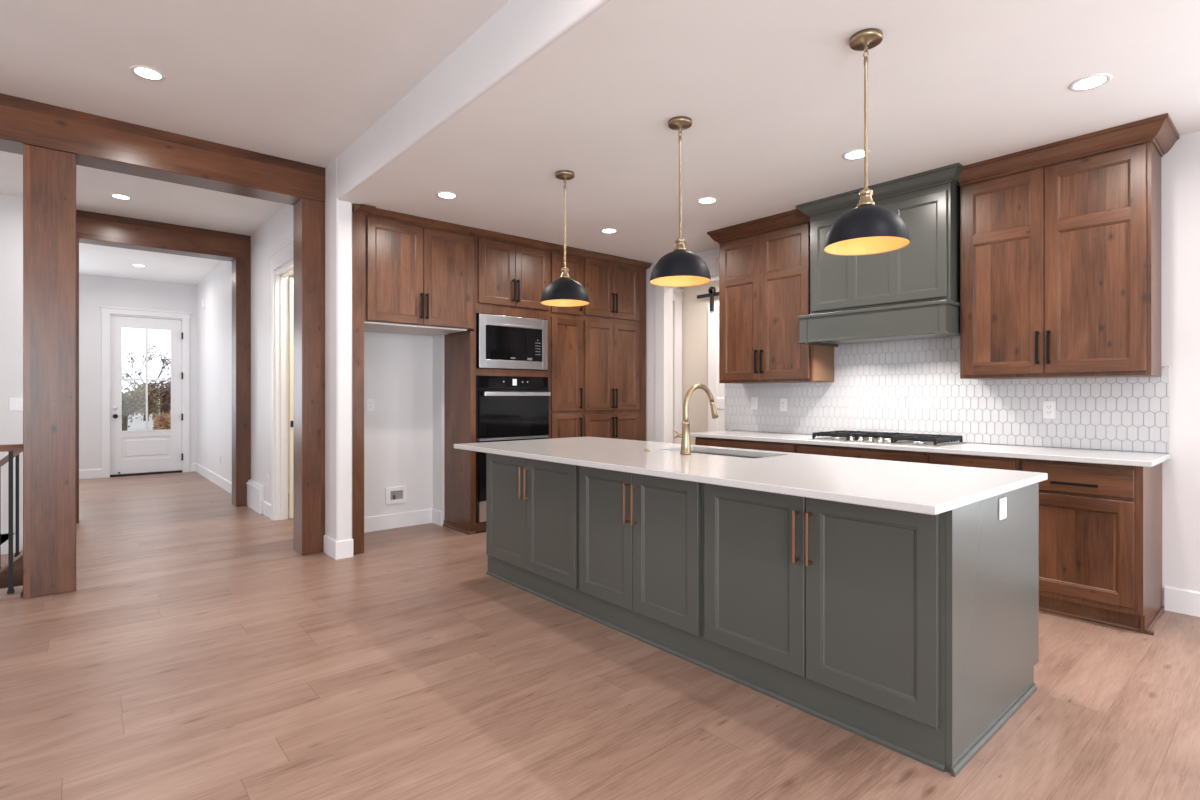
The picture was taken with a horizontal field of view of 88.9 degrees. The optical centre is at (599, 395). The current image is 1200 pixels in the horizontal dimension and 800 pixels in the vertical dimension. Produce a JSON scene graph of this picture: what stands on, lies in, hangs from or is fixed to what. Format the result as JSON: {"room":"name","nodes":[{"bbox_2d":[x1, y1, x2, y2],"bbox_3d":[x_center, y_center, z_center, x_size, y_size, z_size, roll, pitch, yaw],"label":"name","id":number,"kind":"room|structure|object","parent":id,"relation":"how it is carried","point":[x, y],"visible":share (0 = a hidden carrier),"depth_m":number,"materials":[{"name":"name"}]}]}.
{"room":"kitchen","nodes":[
{"label":"kitchen","id":0,"kind":"room"},
{"bbox_2d":[0,193,22,551],"bbox_3d":[-7.193,1.015,4.054,5.560,5.670,0.120,0,0,-41],"label":"wall","id":1,"kind":"structure","parent":0,"point":[11,206],"depth_m":5.56,"materials":[{"name":"white paint"}]},
{"bbox_2d":[1,553,14,566],"bbox_3d":[-5.664,2.180,4.614,2.030,1.800,0.980,0,0,-41],"label":"flight","id":2,"kind":"object","parent":1,"relation":"attached to","point":[4,558],"visible":0.02,"depth_m":5.34,"materials":[{"name":"brown wood"}]},
{"bbox_2d":[0,451,22,588],"bbox_3d":[-5.322,1.858,4.196,2.185,3.125,0.070,0,0,-41],"label":"stair rail","id":3,"kind":"object","parent":2,"relation":"attached to","point":[18,557],"visible":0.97,"depth_m":4.81,"materials":[{"name":"black metal"}]},
{"bbox_2d":[1,528,22,554],"bbox_3d":[-5.976,2.148,5.008,2.050,2.076,0.016,0,0,-41],"label":"baseboard","id":4,"kind":"structure","parent":1,"relation":"attached to","point":[4,547],"depth_m":5.56,"materials":[{"name":"white paint"}]},
{"bbox_2d":[9,398,22,410],"bbox_3d":[-5.310,0.080,5.583,0.115,0.115,0.010,0,0,-41],"label":"light switch","id":5,"kind":"object","parent":1,"relation":"attached to","point":[15,404],"visible":0.74,"depth_m":5.57,"materials":[{"name":"white plastic"}]},
{"bbox_2d":[79,274,195,469],"bbox_3d":[-7.843,-0.285,9.174,3.240,3.070,0.140,0,0,-41],"label":"wall","id":6,"kind":"structure","parent":0,"point":[95,291],"depth_m":9.31,"materials":[{"name":"white paint"}]},
{"bbox_2d":[79,463,194,478],"bbox_3d":[-7.806,1.181,9.104,3.005,0.138,0.015,0,0,-41],"label":"baseboard","id":7,"kind":"structure","parent":6,"relation":"attached to","point":[89,473],"depth_m":9.23,"materials":[{"name":"white paint"}]},
{"bbox_2d":[100,305,190,477],"bbox_3d":[-7.188,-0.058,9.707,1.160,2.615,0.185,0,0,-41],"label":"trim","id":8,"kind":"structure","parent":6,"relation":"attached to","point":[106,311],"depth_m":9.49,"materials":[{"name":"white paint"}]},
{"bbox_2d":[110,315,182,476],"bbox_3d":[-7.173,0.010,9.699,0.931,2.480,0.137,0,0,-41],"label":"door","id":9,"kind":"structure","parent":6,"relation":"in","point":[136,452],"depth_m":9.67,"materials":[{"name":"white paint"}]},
{"bbox_2d":[0,0,509,284],"bbox_3d":[-4.153,-1.880,1.708,7.120,0.120,16.200,0,0,-41],"label":"ceiling","id":10,"kind":"structure","parent":0,"point":[301,81],"depth_m":3.48,"materials":[{"name":"paint"}]},
{"bbox_2d":[110,194,131,199],"bbox_3d":[-4.383,-1.817,5.600,0.164,0.005,0.164,0,0,-41],"label":"recessed light","id":11,"kind":"object","parent":10,"relation":"in","point":[118,196],"visible":1,"depth_m":5.59,"materials":[{"name":"white plastic"}]},
{"bbox_2d":[130,65,165,80],"bbox_3d":[-2.552,-1.817,3.455,0.164,0.005,0.164,0,0,-41],"label":"recessed light","id":12,"kind":"object","parent":10,"relation":"in","point":[148,73],"visible":1,"depth_m":3.45,"materials":[{"name":"white plastic"}]},
{"bbox_2d":[288,278,288,493],"bbox_3d":[-2.459,-0.123,7.350,2.562,2.746,2.840,0,0,-41],"label":"wall","id":13,"kind":"structure","parent":0,"point":[288,278],"depth_m":7.79,"materials":[{"name":"paint"}]},
{"bbox_2d":[196,0,610,540],"bbox_3d":[-1.373,-0.345,4.026,0.118,3.190,16.100,0,0,-41],"label":"wall","id":14,"kind":"structure","parent":0,"point":[213,322],"depth_m":4.72,"materials":[{"name":"white paint"}]},
{"bbox_2d":[195,463,270,518],"bbox_3d":[-4.517,1.181,7.588,0.015,0.138,6.600,0,0,-41],"label":"baseboard","id":15,"kind":"structure","parent":14,"relation":"attached to","point":[218,480],"depth_m":8.34,"materials":[{"name":"white paint"}]},
{"bbox_2d":[246,479,263,513],"bbox_3d":[-3.784,1.102,6.708,0.048,0.296,0.630,0,0,-41],"label":"trim","id":16,"kind":"structure","parent":14,"relation":"attached to","point":[255,490],"depth_m":6.61,"materials":[{"name":"white paint"}]},
{"bbox_2d":[269,239,292,520],"bbox_3d":[-2.945,-0.083,5.833,0.150,2.665,1.090,0,0,-41],"label":"trim","id":17,"kind":"structure","parent":14,"relation":"attached to","point":[283,255],"depth_m":6.14,"materials":[{"name":"white paint"}]},
{"bbox_2d":[289,277,292,517],"bbox_3d":[-2.846,0.024,6.424,0.755,2.428,0.046,0,0,-41],"label":"door","id":18,"kind":"structure","parent":14,"relation":"in","point":[290,278],"depth_m":6.18,"materials":[{"name":"paint"}]},
{"bbox_2d":[324,535,352,559],"bbox_3d":[-2.058,1.181,4.812,0.133,0.138,0.295,0,0,-41],"label":"baseboard","id":19,"kind":"structure","parent":14,"relation":"attached to","point":[341,549],"depth_m":4.71,"materials":[{"name":"white paint"}]},
{"bbox_2d":[364,332,447,525],"bbox_3d":[-0.368,-0.148,7.062,5.362,2.796,0.300,0,0,-41],"label":"wall","id":20,"kind":"structure","parent":0,"point":[404,374],"depth_m":5.84,"materials":[{"name":"white paint"}]},
{"bbox_2d":[367,399,373,410],"bbox_3d":[-2.111,0.088,5.628,0.070,0.115,0.009,0,0,-41],"label":"wall outlet","id":21,"kind":"object","parent":20,"relation":"attached to","point":[370,402],"visible":1,"depth_m":5.62,"materials":[{"name":"white plastic"}]},
{"bbox_2d":[385,486,406,503],"bbox_3d":[-1.925,0.940,5.780,0.200,0.150,0.029,0,0,-41],"label":"outlet box","id":22,"kind":"object","parent":20,"relation":"attached to","point":[392,494],"visible":1,"depth_m":5.77,"materials":[{"name":"white plastic"}]},
{"bbox_2d":[364,508,441,532],"bbox_3d":[-1.939,1.181,5.651,0.935,0.138,0.198,0,0,-41],"label":"baseboard","id":23,"kind":"structure","parent":20,"relation":"attached to","point":[410,518],"depth_m":5.82,"materials":[{"name":"white paint"}]},
{"bbox_2d":[364,216,473,335],"bbox_3d":[-1.728,-1.016,5.454,0.991,0.868,0.762,0,0,-41],"label":"upper cabinet","id":24,"kind":"object","parent":20,"relation":"attached to","point":[419,280],"visible":0.96,"depth_m":5.16,"materials":[{"name":"brown wood"}]},
{"bbox_2d":[0,471,1199,799],"bbox_3d":[-2.073,1.310,3.492,12.600,0.120,16.200,0,0,-41],"label":"floor","id":25,"kind":"structure","parent":0,"point":[195,653],"depth_m":2.55,"materials":[{"name":"brown wood"}]},
{"bbox_2d":[0,444,22,601],"bbox_3d":[-4.386,0.787,3.237,1.957,0.965,0.255,0,0,-41],"label":"stair railing","id":26,"kind":"object","parent":25,"relation":"on","point":[10,593],"visible":0.88,"depth_m":3.80,"materials":[{"name":"brown wood"}]},
{"bbox_2d":[23,144,75,598],"bbox_3d":[-3.524,-0.147,3.927,0.248,2.795,0.250,0,0,-41],"label":"timber post","id":27,"kind":"object","parent":25,"relation":"on","point":[49,175],"visible":1,"depth_m":3.82,"materials":[{"name":"brown wood"}]},
{"bbox_2d":[0,93,324,204],"bbox_3d":[-4.938,-1.682,2.707,7.009,0.274,0.260,0,0,-41],"label":"timber beam","id":28,"kind":"structure","parent":27,"relation":"on","point":[98,142],"depth_m":4.18,"materials":[{"name":"brown wood"}]},
{"bbox_2d":[76,238,78,522],"bbox_3d":[-5.282,-0.147,6.016,0.245,2.795,0.250,0,0,-41],"label":"timber post","id":29,"kind":"object","parent":25,"relation":"on","point":[77,239],"visible":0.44,"depth_m":5.99,"materials":[{"name":"brown wood"}]},
{"bbox_2d":[76,210,250,261],"bbox_3d":[-5.201,-1.682,6.085,3.009,0.274,0.250,0,0,-41],"label":"timber beam","id":30,"kind":"structure","parent":29,"relation":"on","point":[94,228],"depth_m":6.43,"materials":[{"name":"brown wood"}]},
{"bbox_2d":[232,258,250,506],"bbox_3d":[-4.115,-0.147,7.017,0.147,2.795,0.250,0,0,-41],"label":"timber post","id":31,"kind":"object","parent":25,"relation":"on","point":[241,268],"visible":0.89,"depth_m":6.93,"materials":[{"name":"brown wood"}]},
{"bbox_2d":[293,198,324,554],"bbox_3d":[-2.344,-0.147,4.933,0.173,2.795,0.250,0,0,-41],"label":"timber post","id":32,"kind":"object","parent":25,"relation":"on","point":[308,215],"visible":0.97,"depth_m":4.84,"materials":[{"name":"brown wood"}]},
{"bbox_2d":[352,210,363,554],"bbox_3d":[-2.147,-0.100,5.104,0.092,2.700,0.747,0,0,-41],"label":"panel","id":33,"kind":"object","parent":25,"relation":"on","point":[357,218],"visible":0.36,"depth_m":4.82,"materials":[{"name":"brown wood"}]},
{"bbox_2d":[443,236,549,534],"bbox_3d":[-0.991,-0.100,5.956,0.892,2.700,0.565,0,0,-41],"label":"tall cabinet","id":34,"kind":"object","parent":25,"relation":"on","point":[510,279],"visible":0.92,"depth_m":5.69,"materials":[{"name":"brown wood"}]},
{"bbox_2d":[476,313,547,369],"bbox_3d":[-0.960,-0.497,5.964,0.757,0.490,0.496,0,0,-41],"label":"microwave","id":35,"kind":"object","parent":34,"relation":"in","point":[502,342],"visible":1,"depth_m":5.76,"materials":[{"name":"metal"}]},
{"bbox_2d":[476,376,550,521],"bbox_3d":[-0.943,0.484,5.941,0.775,1.324,0.573,0,0,-41],"label":"double wall oven","id":36,"kind":"object","parent":34,"relation":"in","point":[508,408],"visible":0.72,"depth_m":5.69,"materials":[{"name":"black glass"}]},
{"bbox_2d":[486,453,579,613],"bbox_3d":[-0.105,0.808,4.201,1.025,0.884,1.037,0,0,-41],"label":"base cabinet","id":37,"kind":"object","parent":25,"relation":"on","point":[532,506],"visible":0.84,"depth_m":3.84,"materials":[{"name":"green paint"}]},
{"bbox_2d":[454,436,1047,514],"bbox_3d":[0.464,0.351,3.445,1.210,0.030,3.125,0,0,-41],"label":"countertop","id":38,"kind":"structure","parent":37,"relation":"on","point":[924,488],"depth_m":2.67,"materials":[{"name":"white stone"}]},
{"bbox_2d":[674,384,718,454],"bbox_3d":[0.574,0.134,3.591,0.328,0.404,0.087,0,0,-41],"label":"kitchen faucet","id":39,"kind":"object","parent":38,"relation":"on","point":[685,442],"visible":1,"depth_m":3.50,"materials":[{"name":"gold metal"}]},
{"bbox_2d":[691,451,763,457],"bbox_3d":[0.717,0.469,3.645,0.369,0.206,0.744,0,0,-41],"label":"sink","id":40,"kind":"object","parent":38,"relation":"in","point":[691,451],"visible":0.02,"depth_m":3.84,"materials":[{"name":"metal"}]},
{"bbox_2d":[549,251,582,438],"bbox_3d":[-0.550,-0.100,6.460,0.429,2.700,0.757,0,0,-41],"label":"pantry cabinet","id":41,"kind":"object","parent":25,"relation":"on","point":[565,323],"visible":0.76,"depth_m":6.19,"materials":[{"name":"brown wood"}]},
{"bbox_2d":[583,257,645,440],"bbox_3d":[-0.038,-0.100,6.900,0.917,2.700,0.757,0,0,-41],"label":"pantry cabinet","id":42,"kind":"object","parent":25,"relation":"on","point":[614,320],"visible":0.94,"depth_m":6.61,"materials":[{"name":"brown wood"}]},
{"bbox_2d":[353,204,651,268],"bbox_3d":[-0.876,-1.466,6.119,3.342,0.059,0.771,0,0,-41],"label":"crown molding","id":43,"kind":"structure","parent":42,"relation":"attached to","point":[367,210],"depth_m":5.56,"materials":[{"name":"brown wood"}]},
{"bbox_2d":[579,466,703,666],"bbox_3d":[0.529,0.808,3.462,1.025,0.884,0.910,0,0,-41],"label":"base cabinet","id":44,"kind":"object","parent":25,"relation":"on","point":[641,537],"visible":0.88,"depth_m":3.09,"materials":[{"name":"green paint"}]},
{"bbox_2d":[695,437,796,452],"bbox_3d":[1.399,0.808,5.274,0.666,0.884,1.016,0,0,-41],"label":"base cabinet","id":45,"kind":"object","parent":25,"relation":"on","point":[716,442],"visible":0.03,"depth_m":5.03,"materials":[{"name":"brown wood"}]},
{"bbox_2d":[690,430,1170,466],"bbox_3d":[2.046,0.351,4.516,0.650,0.030,3.119,0,0,-41],"label":"countertop","id":46,"kind":"structure","parent":45,"relation":"on","point":[1128,458],"depth_m":3.86,"materials":[{"name":"white stone"}]},
{"bbox_2d":[809,430,964,446],"bbox_3d":[2.089,0.323,4.503,0.515,0.083,0.915,0,0,-41],"label":"gas cooktop","id":47,"kind":"object","parent":46,"relation":"in","point":[931,440],"visible":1,"depth_m":4.36,"materials":[{"name":"metal"}]},
{"bbox_2d":[797,444,927,463],"bbox_3d":[2.039,0.808,4.527,0.666,0.884,0.948,0,0,-41],"label":"base cabinet","id":48,"kind":"object","parent":25,"relation":"on","point":[867,453],"visible":0.08,"depth_m":4.28,"materials":[{"name":"brown wood"}]},
{"bbox_2d":[702,483,1038,776],"bbox_3d":[1.174,0.808,2.715,1.031,0.884,1.064,0,0,-41],"label":"base cabinet","id":49,"kind":"object","parent":25,"relation":"on","point":[833,612],"depth_m":2.30,"materials":[{"name":"green paint"}]},
{"bbox_2d":[999,497,1006,519],"bbox_3d":[1.540,0.432,2.337,0.074,0.080,0.010,0,0,-41],"label":"wall outlet","id":50,"kind":"object","parent":49,"relation":"attached to","point":[1003,501],"visible":1,"depth_m":2.33,"materials":[{"name":"white plastic"}]},
{"bbox_2d":[928,452,1019,470],"bbox_3d":[2.514,0.808,3.973,0.666,0.884,0.508,0,0,-41],"label":"base cabinet","id":51,"kind":"object","parent":25,"relation":"on","point":[1004,463],"visible":0.07,"depth_m":3.76,"materials":[{"name":"brown wood"}]},
{"bbox_2d":[1020,458,1163,635],"bbox_3d":[2.870,0.808,3.558,0.666,0.884,0.580,0,0,-41],"label":"base cabinet","id":52,"kind":"object","parent":25,"relation":"on","point":[1100,525],"visible":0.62,"depth_m":3.34,"materials":[{"name":"brown wood"}]},
{"bbox_2d":[646,248,718,441],"bbox_3d":[1.019,-0.123,6.507,0.120,2.746,2.750,0,0,-41],"label":"wall","id":53,"kind":"structure","parent":0,"point":[650,290],"depth_m":6.94,"materials":[{"name":"white paint"}]},
{"bbox_2d":[650,255,718,442],"bbox_3d":[0.979,-0.083,6.519,0.165,2.665,1.080,0,0,-41],"label":"trim","id":54,"kind":"structure","parent":53,"relation":"attached to","point":[663,295],"depth_m":6.79,"materials":[{"name":"white paint"}]},
{"bbox_2d":[673,280,718,444],"bbox_3d":[1.539,-0.123,6.953,1.250,2.746,2.750,0,0,-41],"label":"wall","id":55,"kind":"structure","parent":0,"point":[694,310],"depth_m":8.06,"materials":[{"name":"beige paint"}]},
{"bbox_2d":[673,288,683,443],"bbox_3d":[0.714,-0.083,7.872,1.055,2.665,0.040,0,0,-41],"label":"trim","id":56,"kind":"structure","parent":55,"relation":"attached to","point":[677,293],"depth_m":8.14,"materials":[{"name":"white paint"}]},
{"bbox_2d":[697,292,718,298],"bbox_3d":[1.972,-1.278,7.166,0.075,0.045,2.110,0,0,-41],"label":"barn door track","id":57,"kind":"object","parent":55,"relation":"attached to","point":[715,293],"visible":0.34,"depth_m":7.83,"materials":[{"name":"black metal"}]},
{"bbox_2d":[708,287,723,431],"bbox_3d":[1.690,-0.071,7.425,0.065,2.603,0.970,0,0,-41],"label":"barn door","id":58,"kind":"structure","parent":57,"relation":"hanging from","point":[716,388],"depth_m":7.71,"materials":[{"name":"white paint"}]},
{"bbox_2d":[340,0,1199,262],"bbox_3d":[2.707,-1.556,3.403,5.460,0.120,9.840,0,0,-41],"label":"ceiling","id":59,"kind":"structure","parent":0,"point":[771,91],"depth_m":3.19,"materials":[{"name":"paint"}]},
{"bbox_2d":[436,191,457,198],"bbox_3d":[-1.142,-1.494,4.569,0.164,0.005,0.164,0,0,-41],"label":"recessed light","id":60,"kind":"object","parent":59,"relation":"in","point":[445,195],"visible":1,"depth_m":4.57,"materials":[{"name":"white plastic"}]},
{"bbox_2d":[540,170,589,306],"bbox_3d":[-0.236,-1.059,4.126,0.332,0.874,0.332,0,0,-41],"label":"pendant light","id":61,"kind":"object","parent":59,"relation":"hanging from","point":[564,291],"visible":1,"depth_m":4.06,"materials":[{"name":"black metal"}]},
{"bbox_2d":[560,267,569,278],"bbox_3d":[-0.236,-0.823,4.126,0.072,0.078,0.072,0,0,-41],"label":"socket","id":62,"kind":"object","parent":61,"relation":"attached to","point":[564,275],"depth_m":4.10,"materials":[{"name":"gold metal"}]},
{"bbox_2d":[600,228,617,233],"bbox_3d":[0.083,-1.494,5.556,0.164,0.005,0.164,0,0,-41],"label":"recessed light","id":63,"kind":"object","parent":59,"relation":"in","point":[606,230],"visible":1,"depth_m":5.54,"materials":[{"name":"white"}]},
{"bbox_2d":[650,116,710,286],"bbox_3d":[0.437,-1.059,3.341,0.332,0.874,0.332,0,0,-41],"label":"pendant light","id":64,"kind":"object","parent":59,"relation":"hanging from","point":[680,267],"visible":1,"depth_m":3.28,"materials":[{"name":"black metal"}]},
{"bbox_2d":[674,237,686,250],"bbox_3d":[0.437,-0.823,3.341,0.072,0.078,0.072,0,0,-41],"label":"socket","id":65,"kind":"object","parent":64,"relation":"attached to","point":[679,241],"depth_m":3.32,"materials":[{"name":"gold metal"}]},
{"bbox_2d":[697,197,717,203],"bbox_3d":[0.823,-1.494,4.693,0.164,0.005,0.164,0,0,-41],"label":"recessed light","id":66,"kind":"object","parent":59,"relation":"in","point":[705,200],"visible":1,"depth_m":4.68,"materials":[{"name":"white"}]},
{"bbox_2d":[842,149,869,159],"bbox_3d":[1.589,-1.494,3.799,0.164,0.005,0.164,0,0,-41],"label":"recessed light","id":67,"kind":"object","parent":59,"relation":"in","point":[857,154],"visible":0.81,"depth_m":3.79,"materials":[{"name":"white plastic"}]},
{"bbox_2d":[824,28,909,255],"bbox_3d":[1.110,-1.059,2.556,0.332,0.874,0.332,0,0,-41],"label":"pendant light","id":68,"kind":"object","parent":59,"relation":"hanging from","point":[868,228],"visible":1,"depth_m":2.53,"materials":[{"name":"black metal"}]},
{"bbox_2d":[857,188,874,206],"bbox_3d":[1.110,-0.823,2.556,0.072,0.078,0.072,0,0,-41],"label":"socket","id":69,"kind":"object","parent":68,"relation":"attached to","point":[865,195],"depth_m":2.53,"materials":[{"name":"gold metal"}]},
{"bbox_2d":[1068,73,1111,90],"bbox_3d":[2.341,-1.494,2.924,0.164,0.005,0.164,0,0,-41],"label":"recessed light","id":70,"kind":"object","parent":59,"relation":"in","point":[1089,82],"visible":1,"depth_m":2.92,"materials":[{"name":"white plastic"}]},
{"bbox_2d":[724,131,1199,605],"bbox_3d":[3.818,-0.123,3.051,0.132,2.746,7.860,0,0,-41],"label":"wall","id":71,"kind":"structure","parent":0,"point":[915,386],"depth_m":3.90,"materials":[{"name":"white tile"}]},
{"bbox_2d":[751,397,757,408],"bbox_3d":[1.439,0.072,5.714,0.010,0.115,0.070,0,0,-41],"label":"light switch","id":72,"kind":"object","parent":71,"relation":"attached to","point":[754,400],"visible":1,"depth_m":5.71,"materials":[{"name":"white plastic"}]},
{"bbox_2d":[707,209,833,383],"bbox_3d":[1.469,-0.804,5.359,0.426,1.384,1.007,0,0,-41],"label":"upper cabinet","id":73,"kind":"object","parent":71,"relation":"attached to","point":[764,263],"visible":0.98,"depth_m":5.19,"materials":[{"name":"brown wood"}]},
{"bbox_2d":[780,399,786,410],"bbox_3d":[1.642,0.085,5.479,0.009,0.115,0.070,0,0,-41],"label":"wall outlet","id":74,"kind":"object","parent":71,"relation":"attached to","point":[783,402],"visible":1,"depth_m":5.47,"materials":[{"name":"white plastic"}]},
{"bbox_2d":[796,163,963,346],"bbox_3d":[2.096,-0.950,4.522,0.564,1.090,1.169,0,0,-41],"label":"range hood","id":75,"kind":"object","parent":71,"relation":"attached to","point":[912,291],"visible":0.82,"depth_m":4.27,"materials":[{"name":"green paint"}]},
{"bbox_2d":[1043,401,1055,418],"bbox_3d":[2.924,0.095,3.984,0.009,0.115,0.070,0,0,-41],"label":"wall outlet","id":76,"kind":"object","parent":71,"relation":"attached to","point":[1049,407],"visible":1,"depth_m":3.98,"materials":[{"name":"white plastic"}]},
{"bbox_2d":[1046,405,1051,414],"bbox_3d":[2.922,0.095,3.982,0.002,0.068,0.034,0,0,-41],"label":"receptacle","id":77,"kind":"object","parent":76,"relation":"attached to","point":[1048,407],"depth_m":3.98,"materials":[{"name":"white plastic"}]},
{"bbox_2d":[958,113,1178,379],"bbox_3d":[2.833,-0.804,3.769,0.426,1.384,1.030,0,0,-41],"label":"upper cabinet","id":78,"kind":"object","parent":71,"relation":"attached to","point":[1060,241],"visible":0.98,"depth_m":3.63,"materials":[{"name":"brown wood"}]},
{"bbox_2d":[1164,586,1199,616],"bbox_3d":[4.779,1.181,1.836,0.015,0.138,4.565,0,0,-41],"label":"baseboard","id":79,"kind":"structure","parent":71,"relation":"attached to","point":[1177,600],"depth_m":3.51,"materials":[{"name":"white paint"}]},
{"label":"outside","id":80,"kind":"structure","parent":0,"visible":0},
{"bbox_2d":[127,410,170,430],"bbox_3d":[-43.037,1.675,50.170,120.000,0.150,107.800,0,0,-41],"label":"ground","id":81,"kind":"structure","parent":80,"point":[136,424],"depth_m":34.98,"materials":[{"name":"white snow"}]},
{"bbox_2d":[122,381,163,430],"bbox_3d":[-19.052,0.533,24.408,2.713,2.252,2.352,0,0,27],"label":"bare tree","id":82,"kind":"object","parent":81,"relation":"on","point":[132,403],"visible":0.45,"depth_m":24.38,"materials":[{"name":"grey plant"}]},
{"bbox_2d":[122,343,170,420],"bbox_3d":[-28.704,-0.814,39.090,4.353,4.939,4.568,0,0,-26],"label":"bare tree","id":83,"kind":"object","parent":81,"relation":"on","point":[149,357],"visible":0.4,"depth_m":38.24,"materials":[{"name":"brown plant"}]},
{"bbox_2d":[133,377,170,428],"bbox_3d":[-20.044,0.388,28.151,2.751,2.542,2.477,0,0,-12],"label":"bare tree","id":84,"kind":"object","parent":81,"relation":"on","point":[166,395],"visible":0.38,"depth_m":27.69,"materials":[{"name":"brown plant"}]},
{"bbox_2d":[152,413,170,429],"bbox_3d":[-14.756,1.119,21.462,1.534,1.057,1.088,0,0,-41],"label":"hedge","id":85,"kind":"object","parent":81,"relation":"on","point":[164,419],"visible":0.23,"depth_m":20.94,"materials":[{"name":"orange plant"}]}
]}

